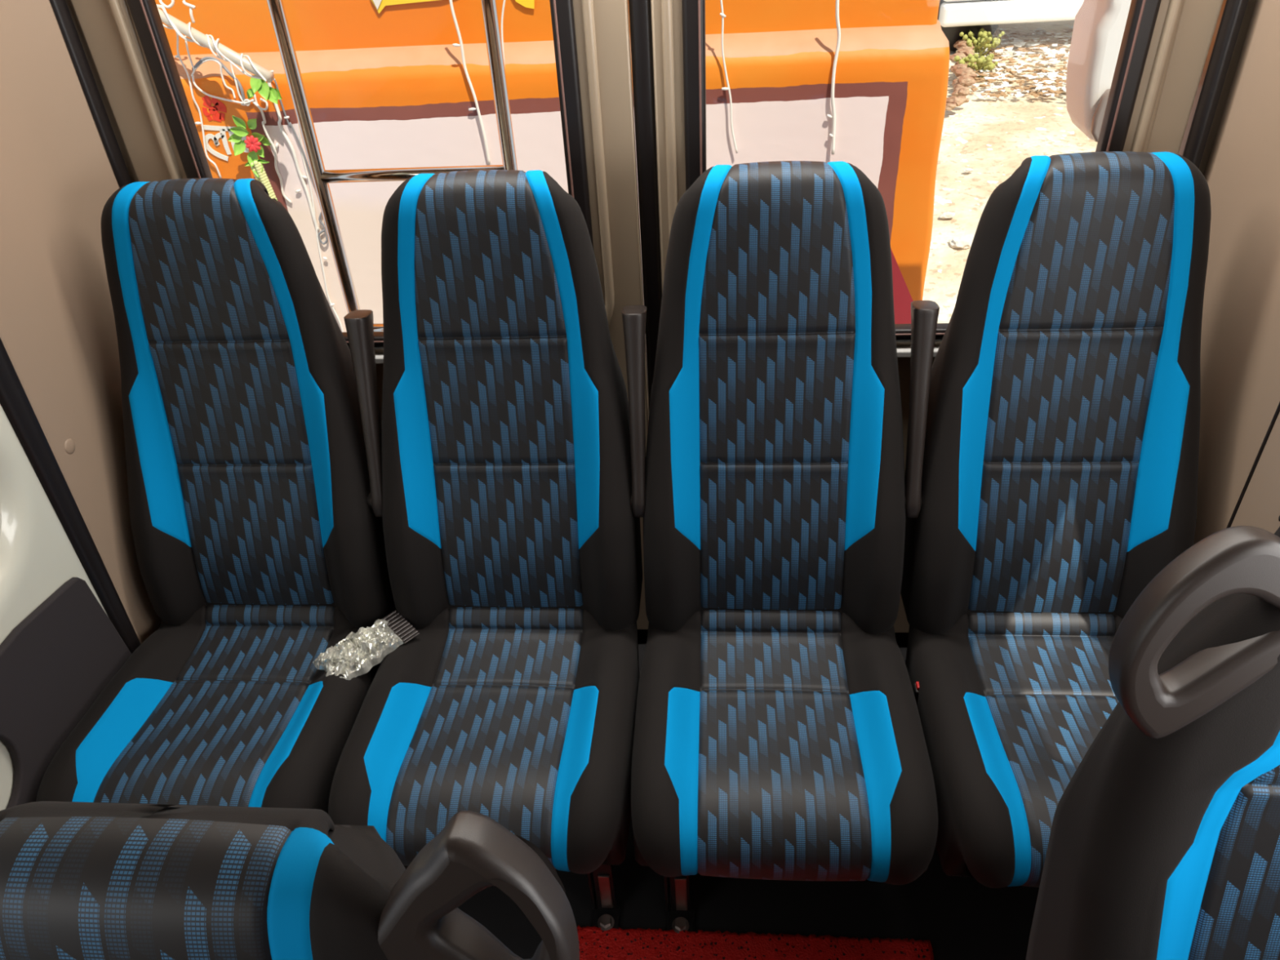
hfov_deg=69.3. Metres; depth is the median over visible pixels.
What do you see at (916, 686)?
seat belt buckle
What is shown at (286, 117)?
string
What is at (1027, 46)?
stone
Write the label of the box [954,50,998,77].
weed
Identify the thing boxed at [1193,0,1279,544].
wall
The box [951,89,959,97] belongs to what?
rubble
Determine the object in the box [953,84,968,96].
rubble
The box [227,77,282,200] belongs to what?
flower garland
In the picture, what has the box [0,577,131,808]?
panel
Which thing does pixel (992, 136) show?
ground
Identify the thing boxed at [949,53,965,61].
rubble
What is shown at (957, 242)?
stone
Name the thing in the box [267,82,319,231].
string
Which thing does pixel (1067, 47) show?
stone
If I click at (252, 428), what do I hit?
passenger seat
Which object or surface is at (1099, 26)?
vehicle corner
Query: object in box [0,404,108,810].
door
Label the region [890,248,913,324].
canopy
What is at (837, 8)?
string
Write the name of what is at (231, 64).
string
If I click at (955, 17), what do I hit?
vehicle
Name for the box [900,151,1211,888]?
passenger seat
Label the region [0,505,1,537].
wall
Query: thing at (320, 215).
string
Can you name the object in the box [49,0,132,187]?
trim
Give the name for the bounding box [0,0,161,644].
wall panel
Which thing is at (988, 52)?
bare twig
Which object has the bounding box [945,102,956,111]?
rubble
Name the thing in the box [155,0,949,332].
wall
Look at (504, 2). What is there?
string
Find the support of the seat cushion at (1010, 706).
on the passenger seat at (1060, 477)
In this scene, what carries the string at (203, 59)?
attached to the wall at (386, 84)
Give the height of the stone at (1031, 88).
0.048 m
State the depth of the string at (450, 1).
2.47 m
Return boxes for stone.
[939,211,955,218]
[949,235,971,249]
[962,168,973,173]
[982,82,995,88]
[986,68,997,72]
[990,45,1000,51]
[999,50,1016,57]
[1005,77,1016,81]
[1026,42,1037,48]
[1027,86,1038,91]
[1033,28,1045,34]
[1042,48,1068,61]
[1060,44,1071,50]
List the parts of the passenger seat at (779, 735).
leg, strap plate, foot plate, backrest, patterned panel, patterned cushion panel, armrest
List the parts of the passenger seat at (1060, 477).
patterned cushion panel, backrest, patterned panel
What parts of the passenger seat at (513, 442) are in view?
patterned cushion panel, patterned panel, backrest, leg, strap plate, foot plate, armrest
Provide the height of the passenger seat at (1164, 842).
1.166 m
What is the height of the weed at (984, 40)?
0.245 m
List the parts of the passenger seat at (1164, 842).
grab handle, patterned panel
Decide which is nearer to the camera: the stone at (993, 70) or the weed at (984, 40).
the stone at (993, 70)
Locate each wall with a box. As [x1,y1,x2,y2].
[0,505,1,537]
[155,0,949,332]
[637,629,908,635]
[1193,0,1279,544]
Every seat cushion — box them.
[35,605,380,813]
[328,608,639,874]
[631,610,937,884]
[905,613,1122,888]
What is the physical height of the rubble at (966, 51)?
0.099 m
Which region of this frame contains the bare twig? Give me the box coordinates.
[986,48,1034,79]
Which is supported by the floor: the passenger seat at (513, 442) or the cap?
the passenger seat at (513, 442)
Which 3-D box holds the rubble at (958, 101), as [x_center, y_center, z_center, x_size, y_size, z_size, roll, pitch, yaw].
[2.536,-3.061,7.485,0.138,0.094,0.155,-28,43,-29]
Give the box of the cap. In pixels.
[64,438,75,453]
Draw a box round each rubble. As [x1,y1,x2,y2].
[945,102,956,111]
[946,95,964,106]
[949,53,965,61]
[950,64,956,73]
[951,79,956,86]
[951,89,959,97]
[952,63,967,74]
[953,39,966,48]
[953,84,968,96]
[954,66,977,78]
[955,47,974,56]
[955,75,976,86]
[956,41,973,48]
[957,87,969,96]
[957,95,968,103]
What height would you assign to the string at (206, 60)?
0.104 m
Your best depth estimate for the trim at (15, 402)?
1.44 m
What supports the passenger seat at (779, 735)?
on the floor
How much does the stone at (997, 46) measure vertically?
0.046 m
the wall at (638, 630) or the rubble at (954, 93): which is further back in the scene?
the rubble at (954, 93)
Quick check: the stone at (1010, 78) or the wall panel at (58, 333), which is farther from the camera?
the stone at (1010, 78)
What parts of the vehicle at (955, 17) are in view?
sill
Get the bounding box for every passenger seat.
[0,800,579,959]
[35,177,396,813]
[328,169,646,930]
[631,160,939,933]
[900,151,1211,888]
[1026,515,1279,959]
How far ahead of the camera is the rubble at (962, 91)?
7.61 m
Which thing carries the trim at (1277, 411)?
attached to the wall
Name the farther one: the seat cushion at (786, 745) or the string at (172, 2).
the string at (172, 2)
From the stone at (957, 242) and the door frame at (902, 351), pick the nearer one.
the door frame at (902, 351)
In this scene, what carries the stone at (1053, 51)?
on the ground
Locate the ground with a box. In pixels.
[922,20,1097,323]
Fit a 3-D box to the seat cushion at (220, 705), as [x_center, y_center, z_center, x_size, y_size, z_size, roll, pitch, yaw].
[-0.668,0.393,1.536,0.437,0.174,0.497,0,37,5]
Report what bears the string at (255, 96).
attached to the wall at (386, 84)
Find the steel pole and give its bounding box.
[157,8,274,82]
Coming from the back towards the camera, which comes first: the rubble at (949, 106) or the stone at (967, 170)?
the rubble at (949, 106)
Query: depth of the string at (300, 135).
2.77 m
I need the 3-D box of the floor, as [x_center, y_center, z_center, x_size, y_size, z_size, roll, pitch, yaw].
[-0.042,1.308,0.974,2.120,0.040,3.300,0,37,5]
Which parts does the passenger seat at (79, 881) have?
patterned panel, grab handle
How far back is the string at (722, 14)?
2.43 m
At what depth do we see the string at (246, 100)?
2.55 m
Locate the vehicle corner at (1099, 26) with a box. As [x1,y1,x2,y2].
[1065,0,1131,142]
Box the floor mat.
[577,924,933,959]
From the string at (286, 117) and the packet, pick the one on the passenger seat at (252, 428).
the packet
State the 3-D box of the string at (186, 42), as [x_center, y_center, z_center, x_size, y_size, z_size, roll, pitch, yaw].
[-1.210,-1.136,2.484,0.023,0.102,0.007,10,39,18]
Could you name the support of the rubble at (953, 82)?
on the ground
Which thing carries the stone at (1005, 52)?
on the ground
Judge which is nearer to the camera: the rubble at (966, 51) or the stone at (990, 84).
the stone at (990, 84)
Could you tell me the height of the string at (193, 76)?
0.080 m
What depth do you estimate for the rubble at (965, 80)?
7.91 m
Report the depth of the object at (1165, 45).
1.40 m
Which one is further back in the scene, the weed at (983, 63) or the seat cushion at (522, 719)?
the weed at (983, 63)
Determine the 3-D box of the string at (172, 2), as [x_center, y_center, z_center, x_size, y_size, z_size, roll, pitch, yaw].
[-1.229,-1.242,2.407,0.040,0.031,0.010,0,37,5]
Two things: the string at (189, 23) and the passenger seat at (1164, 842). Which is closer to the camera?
the passenger seat at (1164, 842)
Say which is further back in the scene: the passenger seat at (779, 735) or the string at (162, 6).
the string at (162, 6)
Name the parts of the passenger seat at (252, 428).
patterned cushion panel, patterned panel, backrest, armrest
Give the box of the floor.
[404,632,1039,959]
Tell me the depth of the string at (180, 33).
2.37 m
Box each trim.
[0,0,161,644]
[0,337,140,653]
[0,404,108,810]
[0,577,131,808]
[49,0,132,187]
[628,0,662,410]
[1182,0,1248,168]
[1226,401,1279,528]
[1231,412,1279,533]
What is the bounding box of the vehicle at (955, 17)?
[937,0,1084,52]
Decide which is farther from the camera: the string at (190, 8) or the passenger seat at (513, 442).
the string at (190, 8)
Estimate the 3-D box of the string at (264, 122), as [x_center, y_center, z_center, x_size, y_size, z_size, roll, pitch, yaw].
[-1.037,-0.925,2.627,0.042,0.288,0.012,0,37,5]
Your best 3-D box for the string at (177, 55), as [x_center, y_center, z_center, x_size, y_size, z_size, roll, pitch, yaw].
[-1.229,-1.035,2.560,0.032,0.404,0.011,0,37,5]
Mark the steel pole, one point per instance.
(202, 38)
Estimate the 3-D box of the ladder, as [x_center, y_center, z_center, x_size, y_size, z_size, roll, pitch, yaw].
[-0.399,-0.359,1.835,0.382,1.950,0.025,0,37,5]
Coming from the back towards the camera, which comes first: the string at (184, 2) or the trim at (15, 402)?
the string at (184, 2)
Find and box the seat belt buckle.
[912,681,919,702]
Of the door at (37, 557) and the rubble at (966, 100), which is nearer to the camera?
the door at (37, 557)
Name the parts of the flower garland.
red flower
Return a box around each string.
[156,4,275,79]
[157,6,266,81]
[159,0,174,8]
[162,22,273,77]
[174,31,222,177]
[182,0,195,8]
[184,35,195,75]
[189,7,195,22]
[191,56,245,101]
[191,75,254,103]
[195,59,235,98]
[230,62,245,105]
[240,98,250,106]
[252,101,292,203]
[253,93,268,110]
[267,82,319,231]
[273,80,315,190]
[297,124,343,332]
[317,211,328,244]
[448,0,490,164]
[501,0,505,68]
[720,0,737,153]
[826,0,840,155]
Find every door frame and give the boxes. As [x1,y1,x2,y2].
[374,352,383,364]
[896,345,939,357]
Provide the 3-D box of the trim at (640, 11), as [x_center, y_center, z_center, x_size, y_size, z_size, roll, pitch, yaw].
[0.022,-0.351,1.645,0.036,1.760,0.014,0,37,5]
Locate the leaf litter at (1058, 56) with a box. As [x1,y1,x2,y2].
[967,29,1072,97]
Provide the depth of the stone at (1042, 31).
9.67 m
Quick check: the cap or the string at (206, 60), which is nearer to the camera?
the cap
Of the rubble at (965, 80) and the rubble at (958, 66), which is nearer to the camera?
the rubble at (965, 80)
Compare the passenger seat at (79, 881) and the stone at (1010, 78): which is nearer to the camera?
the passenger seat at (79, 881)
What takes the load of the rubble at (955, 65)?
on the ground
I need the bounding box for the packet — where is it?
[312,609,419,679]
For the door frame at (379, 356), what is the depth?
1.74 m
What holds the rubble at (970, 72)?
on the ground
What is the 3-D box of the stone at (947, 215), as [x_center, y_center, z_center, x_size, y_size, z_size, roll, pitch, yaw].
[1.916,-1.652,5.776,0.103,0.037,0.072,0,37,5]
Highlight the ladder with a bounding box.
[266,0,517,331]
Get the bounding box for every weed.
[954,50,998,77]
[959,27,1004,57]

